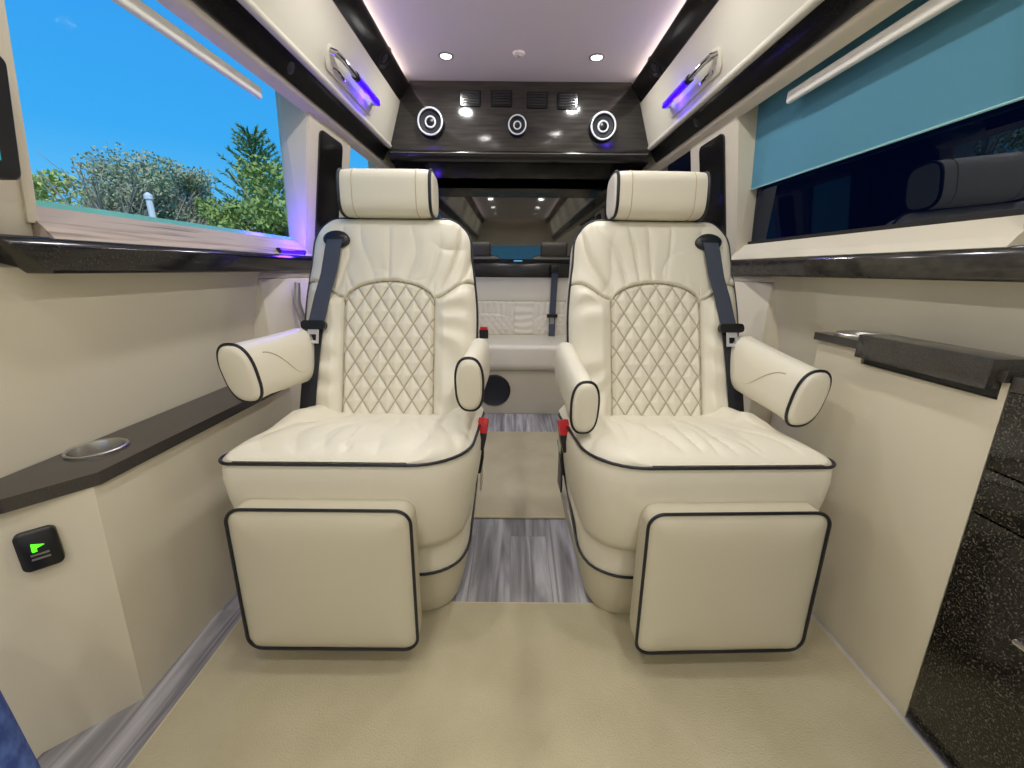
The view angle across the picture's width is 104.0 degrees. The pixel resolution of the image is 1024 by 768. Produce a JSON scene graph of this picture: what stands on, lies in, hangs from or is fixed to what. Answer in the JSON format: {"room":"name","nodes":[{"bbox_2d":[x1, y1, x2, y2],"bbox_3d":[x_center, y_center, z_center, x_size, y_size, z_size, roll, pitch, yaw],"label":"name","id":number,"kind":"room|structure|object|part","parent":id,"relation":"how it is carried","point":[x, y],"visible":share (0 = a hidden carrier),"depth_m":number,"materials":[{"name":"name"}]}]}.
{"room":"vehicle interior","nodes":[
{"label":"vehicle interior","id":0,"kind":"room"},
{"bbox_2d":[0,263,259,477],"bbox_3d":[-0.906,0.312,0.481,0.133,0.960,5.350,1,16,0],"label":"wall","id":1,"kind":"structure","parent":0,"point":[84,358],"depth_m":0.86,"materials":[{"name":"beige plastic"}]},
{"bbox_2d":[0,56,20,179],"bbox_3d":[-0.778,-0.355,0.450,0.071,0.167,0.336,1,16,0],"label":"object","id":2,"kind":"object","parent":1,"relation":"attached to","point":[10,169],"visible":1,"depth_m":0.60,"materials":[{"name":"black plastic"}]},
{"bbox_2d":[0,234,311,273],"bbox_3d":[-0.823,-0.530,1.770,0.085,0.061,2.410,1,16,0],"label":"trim","id":3,"kind":"structure","parent":1,"relation":"attached to","point":[31,254],"depth_m":0.81,"materials":[{"name":"black wood"}]},
{"bbox_2d":[276,248,305,254],"bbox_3d":[-0.796,-0.479,1.446,0.018,0.018,0.174,1,16,0],"label":"lamp","id":4,"kind":"object","parent":3,"relation":"on","point":[280,250],"visible":1,"depth_m":1.43,"materials":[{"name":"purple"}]},
{"bbox_2d":[0,0,311,255],"bbox_3d":[-0.810,-0.490,0.426,0.128,0.616,2.285,1,16,0],"label":"window","id":5,"kind":"structure","parent":1,"relation":"in","point":[53,220],"depth_m":0.94,"materials":[{"name":"beige plastic"}]},
{"bbox_3d":[-0.832,-0.405,1.134,0.079,0.064,0.930,0,16,0],"label":"sill","id":6,"kind":"part","parent":5,"relation":"part of","materials":[{"name":"beige plastic"}]},
{"bbox_3d":[-0.777,-0.615,0.253,0.016,0.034,2.020,1,16,0],"label":"shade rail","id":7,"kind":"part","parent":5,"relation":"part of","materials":[{"name":"beige metal"}]},
{"bbox_2d":[0,9,369,254],"bbox_3d":[-0.811,-0.446,0.265,0.139,0.614,5.350,1,16,0],"label":"trim","id":8,"kind":"structure","parent":1,"relation":"attached to","point":[12,220],"depth_m":1.48,"materials":[{"name":"beige plastic"}]},
{"bbox_2d":[253,272,309,410],"bbox_3d":[-0.861,-0.074,1.936,0.124,0.907,1.039,1,16,0],"label":"trim","id":9,"kind":"structure","parent":1,"relation":"attached to","point":[275,312],"depth_m":1.40,"materials":[{"name":"beige plastic"}]},
{"bbox_2d":[191,0,388,159],"bbox_3d":[-0.718,-0.619,-0.107,0.092,0.101,4.730,1,16,0],"label":"trim","id":10,"kind":"structure","parent":1,"relation":"attached to","point":[231,15],"depth_m":1.20,"materials":[{"name":"black wood"}]},
{"bbox_2d":[287,62,294,74],"bbox_3d":[-0.688,-0.981,1.240,0.023,0.034,0.036,1,16,0],"label":"light","id":11,"kind":"object","parent":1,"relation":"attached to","point":[290,69],"visible":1,"depth_m":1.24,"materials":[{"name":"black plastic"}]},
{"bbox_2d":[293,282,304,324],"bbox_3d":[-0.766,-0.265,1.478,0.066,0.216,0.029,-9,18,-29],"label":"grab bar","id":12,"kind":"object","parent":1,"relation":"attached to","point":[297,290],"visible":0.57,"depth_m":1.45,"materials":[{"name":"silver metal"}]},
{"bbox_2d":[237,0,399,148],"bbox_3d":[-0.658,-0.747,-0.144,0.130,0.256,4.730,1,16,0],"label":"overhead cabinet","id":13,"kind":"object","parent":1,"relation":"attached to","point":[305,28],"depth_m":1.34,"materials":[{"name":"beige"}]},
{"bbox_2d":[315,130,342,235],"bbox_3d":[-0.776,-0.815,1.693,0.082,0.407,0.210,1,16,0],"label":"trim","id":14,"kind":"structure","parent":1,"relation":"attached to","point":[330,150],"depth_m":1.65,"materials":[{"name":"black plastic"}]},
{"bbox_2d":[324,44,379,114],"bbox_3d":[-0.614,-1.191,1.591,0.070,0.077,0.480,1,16,0],"label":"grab bar","id":15,"kind":"object","parent":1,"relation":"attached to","point":[336,63],"visible":1,"depth_m":1.52,"materials":[{"name":"silver metal"}]},
{"bbox_2d":[156,0,394,168],"bbox_3d":[-0.787,-0.696,0.193,0.150,0.140,5.350,1,16,0],"label":"trim","id":16,"kind":"structure","parent":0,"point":[187,11],"depth_m":1.13,"materials":[{"name":"beige plastic"}]},
{"bbox_2d":[37,413,950,767],"bbox_3d":[0.023,0.818,0.597,2.020,0.060,5.400,1,16,0],"label":"floor","id":17,"kind":"structure","parent":0,"point":[508,559],"depth_m":1.17,"materials":[{"name":"grey wood"}]},
{"bbox_2d":[0,691,40,767],"bbox_3d":[-0.714,0.523,0.516,0.151,0.440,0.133,1,16,0],"label":"folded cloth","id":18,"kind":"object","parent":17,"relation":"on","point":[15,751],"visible":1,"depth_m":0.54,"materials":[{"name":"blue fabric"}]},
{"bbox_2d":[0,386,291,758],"bbox_3d":[-0.847,0.357,1.059,0.151,0.558,0.843,1,16,0],"label":"console","id":19,"kind":"object","parent":17,"relation":"on","point":[138,511],"visible":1,"depth_m":0.82,"materials":[{"name":"beige plastic"}]},
{"bbox_2d":[12,525,64,571],"bbox_3d":[-0.834,0.290,0.706,0.050,0.074,0.018,-15,22,-43],"label":"power socket","id":20,"kind":"object","parent":19,"relation":"attached to","point":[38,548],"visible":1,"depth_m":0.70,"materials":[{"name":"black plastic"}]},
{"bbox_2d":[30,544,42,552],"bbox_3d":[-0.830,0.285,0.700,0.003,0.016,0.016,15,22,42],"label":"light","id":21,"kind":"object","parent":20,"relation":"on","point":[34,548],"depth_m":0.70,"materials":[{"name":"green plastic"}]},
{"bbox_2d":[474,431,565,518],"bbox_3d":[0.036,0.398,1.938,1.291,0.011,0.841,1,16,0],"label":"carpet","id":22,"kind":"object","parent":17,"relation":"on","point":[520,469],"visible":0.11,"depth_m":1.82,"materials":[{"name":"beige carpet"}]},
{"bbox_2d":[475,265,568,413],"bbox_3d":[0.033,-0.322,2.744,1.620,0.955,0.545,1,16,0],"label":"bench","id":23,"kind":"object","parent":17,"relation":"on","point":[522,319],"visible":0.4,"depth_m":2.71,"materials":[{"name":"beige leather"}]},
{"bbox_2d":[478,334,564,370],"bbox_3d":[0.032,-0.222,2.731,1.620,0.170,0.465,0,16,0],"label":"bench cushion","id":24,"kind":"object","parent":23,"relation":"on","point":[508,352],"depth_m":2.52,"materials":[{"name":"beige leather"}]},
{"bbox_3d":[0.034,-0.482,2.914,1.580,0.570,0.131,0,16,0],"label":"bench backrest","id":25,"kind":"part","parent":23,"relation":"part of","materials":[{"name":"beige leather"}]},
{"bbox_3d":[0.282,-0.479,2.812,0.076,0.025,0.012,0,16,0],"label":"bench latch plate","id":26,"kind":"part","parent":23,"relation":"part of","materials":[{"name":"black plastic"}]},
{"bbox_2d":[127,602,943,767],"bbox_3d":[0.048,0.876,0.261,1.569,0.011,1.833,1,16,0],"label":"carpet","id":27,"kind":"object","parent":17,"relation":"on","point":[483,684],"visible":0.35,"depth_m":0.86,"materials":[{"name":"beige carpet"}]},
{"bbox_2d":[216,168,489,650],"bbox_3d":[-0.370,-0.006,1.132,0.611,1.200,0.755,1,16,0],"label":"seat","id":28,"kind":"object","parent":27,"relation":"on","point":[351,519],"visible":1,"depth_m":0.95,"materials":[{"name":"beige leather"}]},
{"bbox_3d":[-0.630,-0.051,1.068,0.082,0.161,0.320,0,16,0],"label":"armrest","id":29,"kind":"part","parent":28,"relation":"part of","materials":[{"name":"beige leather"}]},
{"bbox_3d":[-0.588,-0.175,1.187,0.072,0.030,0.023,0,16,0],"label":"latch plate","id":30,"kind":"part","parent":28,"relation":"part of","materials":[{"name":"black plastic"}]},
{"bbox_2d":[222,405,482,547],"bbox_3d":[-0.368,0.211,1.130,0.559,0.286,0.505,0,16,0],"label":"cushion","id":31,"kind":"object","parent":28,"relation":"on","point":[427,460],"depth_m":0.89,"materials":[{"name":"beige leather"}]},
{"bbox_3d":[-0.376,-0.192,1.287,0.536,0.644,0.355,0,16,0],"label":"backrest","id":32,"kind":"part","parent":28,"relation":"part of","materials":[{"name":"beige leather"}]},
{"bbox_3d":[-0.100,-0.028,1.087,0.064,0.150,0.335,0,16,0],"label":"armrest","id":33,"kind":"part","parent":28,"relation":"part of","materials":[{"name":"beige leather"}]},
{"bbox_2d":[555,170,835,654],"bbox_3d":[0.436,0.001,1.131,0.611,1.200,0.755,0,16,-2],"label":"seat","id":34,"kind":"object","parent":17,"relation":"on","point":[689,515],"visible":1,"depth_m":0.97,"materials":[{"name":"beige leather"}]},
{"bbox_3d":[0.168,-0.004,1.084,0.064,0.167,0.335,0,16,-2],"label":"armrest","id":35,"kind":"part","parent":34,"relation":"part of","materials":[{"name":"beige leather"}]},
{"bbox_3d":[0.440,-0.185,1.288,0.536,0.644,0.353,0,16,-2],"label":"backrest","id":36,"kind":"part","parent":34,"relation":"part of","materials":[{"name":"beige leather"}]},
{"bbox_2d":[557,404,831,550],"bbox_3d":[0.433,0.218,1.130,0.559,0.286,0.505,0,16,-2],"label":"cushion","id":37,"kind":"object","parent":34,"relation":"on","point":[637,459],"depth_m":0.90,"materials":[{"name":"beige leather"}]},
{"bbox_3d":[0.653,-0.166,1.194,0.072,0.030,0.023,0,16,-2],"label":"latch plate","id":38,"kind":"part","parent":34,"relation":"part of","materials":[{"name":"black plastic"}]},
{"bbox_3d":[0.698,-0.022,1.082,0.082,0.175,0.320,0,16,-2],"label":"armrest","id":39,"kind":"part","parent":34,"relation":"part of","materials":[{"name":"beige leather"}]},
{"bbox_2d":[801,330,1023,717],"bbox_3d":[0.857,0.282,0.960,0.132,0.786,0.433,1,16,0],"label":"panel","id":40,"kind":"object","parent":17,"relation":"on","point":[909,426],"visible":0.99,"depth_m":0.86,"materials":[{"name":"beige plastic"}]},
{"bbox_2d":[814,332,1023,382],"bbox_3d":[0.866,-0.070,0.860,0.119,0.019,0.433,0,16,0],"label":"countertop","id":41,"kind":"structure","parent":40,"relation":"on","point":[1005,376],"depth_m":0.96,"materials":[{"name":"black stone"}]},
{"bbox_2d":[906,392,1023,767],"bbox_3d":[0.857,0.494,0.309,0.127,0.735,0.928,1,16,0],"label":"base cabinet","id":42,"kind":"object","parent":17,"relation":"on","point":[967,701],"visible":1,"depth_m":0.70,"materials":[{"name":"black laminate"}]},
{"bbox_3d":[0.837,0.595,0.338,0.038,0.500,0.928,0,16,0],"label":"door","id":43,"kind":"part","parent":42,"relation":"part of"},
{"bbox_3d":[0.826,0.312,0.258,0.020,0.082,0.928,0,16,0],"label":"drawer","id":44,"kind":"part","parent":42,"relation":"part of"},
{"bbox_3d":[0.822,0.205,0.227,0.022,0.135,0.928,0,16,0],"label":"drawer","id":45,"kind":"part","parent":42,"relation":"part of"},
{"bbox_2d":[1009,376,1023,394],"bbox_3d":[0.867,0.127,0.206,0.113,0.026,0.930,1,16,0],"label":"countertop","id":46,"kind":"structure","parent":42,"relation":"on","point":[1017,384],"depth_m":0.64,"materials":[{"name":"black stone"}]},
{"bbox_3d":[0.810,0.422,0.586,0.032,0.012,0.112,0,16,0],"label":"handle","id":47,"kind":"part","parent":42,"relation":"part of","materials":[{"name":"silver metal"}]},
{"bbox_2d":[474,262,569,277],"bbox_3d":[0.037,-0.857,2.953,2.020,1.990,0.050,1,16,0],"label":"wall","id":48,"kind":"structure","parent":0,"point":[474,262],"depth_m":2.92,"materials":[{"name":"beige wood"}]},
{"bbox_2d":[474,263,569,276],"bbox_3d":[0.037,-0.824,2.892,1.500,0.090,0.085,1,16,0],"label":"trim","id":49,"kind":"structure","parent":48,"relation":"attached to","point":[481,269],"depth_m":2.85,"materials":[{"name":"black wood"}]},
{"bbox_2d":[436,178,608,262],"bbox_3d":[0.045,-1.172,2.800,1.270,0.610,0.070,1,16,0],"label":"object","id":50,"kind":"object","parent":48,"relation":"attached to","point":[506,220],"visible":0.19,"depth_m":2.76,"materials":[{"name":"black plastic"}]},
{"bbox_2d":[363,0,685,83],"bbox_3d":[0.039,-1.026,0.098,1.320,0.040,5.350,1,16,0],"label":"ceiling","id":51,"kind":"structure","parent":0,"point":[557,38],"depth_m":1.67,"materials":[{"name":"white fabric"}]},
{"bbox_2d":[332,0,409,100],"bbox_3d":[-0.609,-0.900,-0.187,0.145,0.136,4.730,1,16,0],"label":"trim","id":52,"kind":"structure","parent":51,"relation":"attached to","point":[356,14],"depth_m":1.61,"materials":[{"name":"black wood"}]},
{"bbox_2d":[378,47,390,68],"bbox_3d":[-0.560,-1.433,1.756,0.062,0.078,0.092,1,16,0],"label":"speaker","id":53,"kind":"object","parent":52,"relation":"attached to","point":[385,57],"visible":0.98,"depth_m":1.75},
{"bbox_2d":[438,52,453,60],"bbox_3d":[-0.302,-1.500,1.830,0.072,0.008,0.072,1,16,0],"label":"recessed light","id":54,"kind":"object","parent":51,"relation":"in","point":[446,56],"visible":1,"depth_m":1.83,"materials":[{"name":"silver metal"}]},
{"bbox_2d":[513,50,524,57],"bbox_3d":[0.031,-1.483,1.802,0.054,0.017,0.054,1,16,0],"label":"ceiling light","id":55,"kind":"object","parent":51,"relation":"attached to","point":[517,53],"visible":1,"depth_m":1.79,"materials":[{"name":"white plastic"}]},
{"bbox_2d":[389,81,649,178],"bbox_3d":[0.043,-1.435,2.297,1.400,0.377,0.436,1,16,0],"label":"speaker panel","id":56,"kind":"object","parent":51,"relation":"attached to","point":[454,129],"visible":1,"depth_m":2.13,"materials":[{"name":"grey wood"}]},
{"bbox_2d":[460,90,480,106],"bbox_3d":[-0.217,-1.492,2.089,0.112,0.080,0.008,1,16,0],"label":"air vent","id":57,"kind":"object","parent":56,"relation":"attached to","point":[468,98],"depth_m":2.08,"materials":[{"name":"black plastic"}]},
{"bbox_2d":[491,90,511,107],"bbox_3d":[-0.055,-1.490,2.089,0.112,0.080,0.008,1,16,0],"label":"air vent","id":58,"kind":"object","parent":56,"relation":"attached to","point":[499,98],"depth_m":2.09,"materials":[{"name":"black plastic"}]},
{"bbox_3d":[0.041,-1.280,2.346,1.400,0.052,0.425,0,16,0],"label":"rail","id":59,"kind":"part","parent":56,"relation":"part of","materials":[{"name":"black wood"}]},
{"bbox_2d":[527,91,547,108],"bbox_3d":[0.133,-1.484,2.090,0.112,0.080,0.008,1,16,0],"label":"air vent","id":60,"kind":"object","parent":56,"relation":"attached to","point":[535,99],"depth_m":2.09,"materials":[{"name":"black plastic"}]},
{"bbox_2d":[557,93,577,109],"bbox_3d":[0.290,-1.478,2.091,0.112,0.080,0.008,1,16,0],"label":"air vent","id":61,"kind":"object","parent":56,"relation":"attached to","point":[565,101],"depth_m":2.09,"materials":[{"name":"black plastic"}]},
{"bbox_2d":[589,53,604,61],"bbox_3d":[0.388,-1.494,1.830,0.072,0.008,0.072,1,16,0],"label":"recessed light","id":62,"kind":"object","parent":51,"relation":"in","point":[596,57],"visible":1,"depth_m":1.83,"materials":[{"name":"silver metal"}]},
{"bbox_2d":[631,0,718,102],"bbox_3d":[0.685,-0.889,-0.187,0.145,0.136,4.730,1,16,0],"label":"trim","id":63,"kind":"structure","parent":51,"relation":"attached to","point":[692,13],"depth_m":1.60,"materials":[{"name":"black wood"}]},
{"bbox_2d":[648,56,659,77],"bbox_3d":[0.646,-1.439,1.814,0.062,0.078,0.092,1,16,0],"label":"speaker","id":64,"kind":"object","parent":63,"relation":"attached to","point":[653,67],"visible":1,"depth_m":1.81},
{"bbox_2d":[640,0,823,150],"bbox_3d":[0.731,-0.735,-0.144,0.130,0.256,4.730,1,16,0],"label":"overhead cabinet","id":65,"kind":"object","parent":63,"relation":"attached to","point":[743,30],"depth_m":1.33,"materials":[{"name":"beige leather"}]},
{"bbox_2d":[662,47,722,117],"bbox_3d":[0.694,-1.180,1.591,0.070,0.077,0.480,1,16,0],"label":"grab bar","id":66,"kind":"object","parent":65,"relation":"attached to","point":[711,65],"visible":1,"depth_m":1.52,"materials":[{"name":"silver"}]},
{"bbox_2d":[642,0,912,170],"bbox_3d":[0.859,-0.682,0.193,0.150,0.140,5.350,1,16,0],"label":"trim","id":67,"kind":"structure","parent":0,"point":[876,11],"depth_m":1.11,"materials":[{"name":"beige plastic"}]},
{"bbox_2d":[769,276,1023,441],"bbox_3d":[0.961,0.329,0.481,0.133,0.960,5.350,1,16,0],"label":"wall","id":68,"kind":"structure","parent":0,"point":[989,316],"depth_m":0.95,"materials":[{"name":"beige leather"}]},
{"bbox_2d":[661,151,690,171],"bbox_3d":[0.883,-0.968,2.155,0.128,0.616,0.600,1,16,0],"label":"window","id":69,"kind":"structure","parent":68,"relation":"in","point":[683,163],"depth_m":2.16,"materials":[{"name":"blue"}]},
{"bbox_2d":[693,118,697,126],"bbox_3d":[0.766,-1.089,1.663,0.023,0.034,0.036,1,16,0],"label":"light","id":70,"kind":"object","parent":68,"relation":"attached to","point":[695,121],"visible":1,"depth_m":1.66,"materials":[{"name":"black plastic"}]},
{"bbox_2d":[699,134,725,234],"bbox_3d":[0.850,-0.801,1.693,0.082,0.407,0.210,1,16,0],"label":"trim","id":71,"kind":"structure","parent":68,"relation":"attached to","point":[712,153],"depth_m":1.64,"materials":[{"name":"black plastic"}]},
{"bbox_2d":[690,116,736,255],"bbox_3d":[0.879,-0.431,0.265,0.139,0.614,5.350,1,16,0],"label":"trim","id":72,"kind":"structure","parent":68,"relation":"attached to","point":[729,129],"depth_m":1.56,"materials":[{"name":"beige plastic"}]},
{"bbox_2d":[733,275,778,423],"bbox_3d":[0.923,-0.067,1.965,0.124,0.907,0.979,1,16,0],"label":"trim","id":73,"kind":"structure","parent":68,"relation":"attached to","point":[755,295],"depth_m":1.46,"materials":[{"name":"beige plastic"}]},
{"bbox_2d":[651,0,873,162],"bbox_3d":[0.788,-0.606,-0.107,0.092,0.101,4.730,1,16,0],"label":"trim","id":74,"kind":"structure","parent":68,"relation":"attached to","point":[829,15],"depth_m":1.18,"materials":[{"name":"black wood"}]},
{"bbox_2d":[731,245,1023,282],"bbox_3d":[0.892,-0.468,1.606,0.085,0.061,2.750,1,16,0],"label":"trim","id":75,"kind":"structure","parent":68,"relation":"attached to","point":[1006,264],"depth_m":0.86,"materials":[{"name":"black wood"}]},
{"bbox_2d":[731,0,1023,259],"bbox_3d":[0.878,-0.476,0.426,0.128,0.616,2.285,1,16,0],"label":"window","id":76,"kind":"structure","parent":68,"relation":"in","point":[959,185],"depth_m":0.94,"materials":[{"name":"beige"}]},
{"bbox_3d":[0.847,-0.600,0.253,0.016,0.034,2.020,1,16,0],"label":"shade rail","id":77,"kind":"part","parent":76,"relation":"part of","materials":[{"name":"beige metal"}]},
{"bbox_3d":[0.899,-0.390,1.134,0.079,0.064,0.930,0,16,0],"label":"sill","id":78,"kind":"part","parent":76,"relation":"part of","materials":[{"name":"beige"}]},
{"bbox_2d":[750,0,1023,189],"bbox_3d":[0.893,-0.772,1.023,0.029,0.345,0.931,1,16,0],"label":"window shade","id":79,"kind":"object","parent":76,"relation":"attached to","point":[966,61],"visible":0.92,"depth_m":0.92,"materials":[{"name":"teal fabric"}]},
{"label":"outside","id":80,"kind":"structure","parent":0,"visible":0},
{"bbox_3d":[0.058,-6.664,29.295,180.000,0.100,180.000,0,16,0],"label":"ground","id":81,"kind":"structure","parent":80,"visible":0},
{"bbox_2d":[37,190,75,205],"bbox_3d":[-22.948,-7.032,19.716,4.249,5.502,4.482,1,16,0],"label":"tree","id":82,"kind":"object","parent":81,"relation":"on","point":[40,199],"visible":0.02,"depth_m":19.36,"materials":[{"name":"green plant"}]},
{"bbox_2d":[32,169,107,206],"bbox_3d":[-19.264,-6.498,17.983,4.961,5.515,4.133,7,17,23],"label":"tree","id":83,"kind":"object","parent":81,"relation":"on","point":[52,178],"visible":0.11,"depth_m":16.66,"materials":[{"name":"green plant"}]},
{"bbox_2d":[35,148,197,222],"bbox_3d":[-16.212,-6.387,16.400,5.492,6.168,4.841,6,17,19],"label":"bush","id":84,"kind":"object","parent":81,"relation":"on","point":[98,175],"visible":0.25,"depth_m":16.10,"materials":[{"name":"green plant"}]},
{"bbox_2d":[82,141,213,225],"bbox_3d":[-15.703,-7.109,18.063,4.910,6.696,6.121,7,17,20],"label":"tree","id":85,"kind":"object","parent":81,"relation":"on","point":[141,162],"visible":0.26,"depth_m":17.36,"materials":[{"name":"green plant"}]},
{"bbox_2d":[143,192,156,217],"bbox_3d":[-11.536,-4.213,13.164,0.240,3.833,0.240,1,16,0],"label":"post","id":86,"kind":"object","parent":81,"relation":"on","point":[148,197],"visible":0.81,"depth_m":12.69,"materials":[{"name":"white"}]},
{"bbox_2d":[156,166,235,225],"bbox_3d":[-15.291,-7.360,20.047,4.989,6.069,3.956,1,16,0],"label":"tree","id":87,"kind":"object","parent":81,"relation":"on","point":[205,181],"visible":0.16,"depth_m":18.72,"materials":[{"name":"green plant"}]},
{"bbox_2d":[193,178,281,234],"bbox_3d":[-11.031,-5.860,16.664,3.809,5.143,4.710,-9,19,-30],"label":"tree","id":88,"kind":"object","parent":81,"relation":"on","point":[211,212],"visible":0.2,"depth_m":16.08,"materials":[{"name":"green plant"}]},
{"bbox_2d":[213,122,283,225],"bbox_3d":[-10.751,-7.337,17.669,3.842,7.385,4.100,-7,18,-25],"label":"pine tree","id":89,"kind":"object","parent":81,"relation":"on","point":[252,141],"visible":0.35,"depth_m":16.75,"materials":[{"name":"green plant"}]},
{"bbox_2d":[229,153,288,236],"bbox_3d":[-8.517,-5.768,15.929,4.498,5.467,4.543,1,16,0],"label":"tree","id":90,"kind":"object","parent":81,"relation":"on","point":[272,215],"visible":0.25,"depth_m":14.18,"materials":[{"name":"green plant"}]}
]}

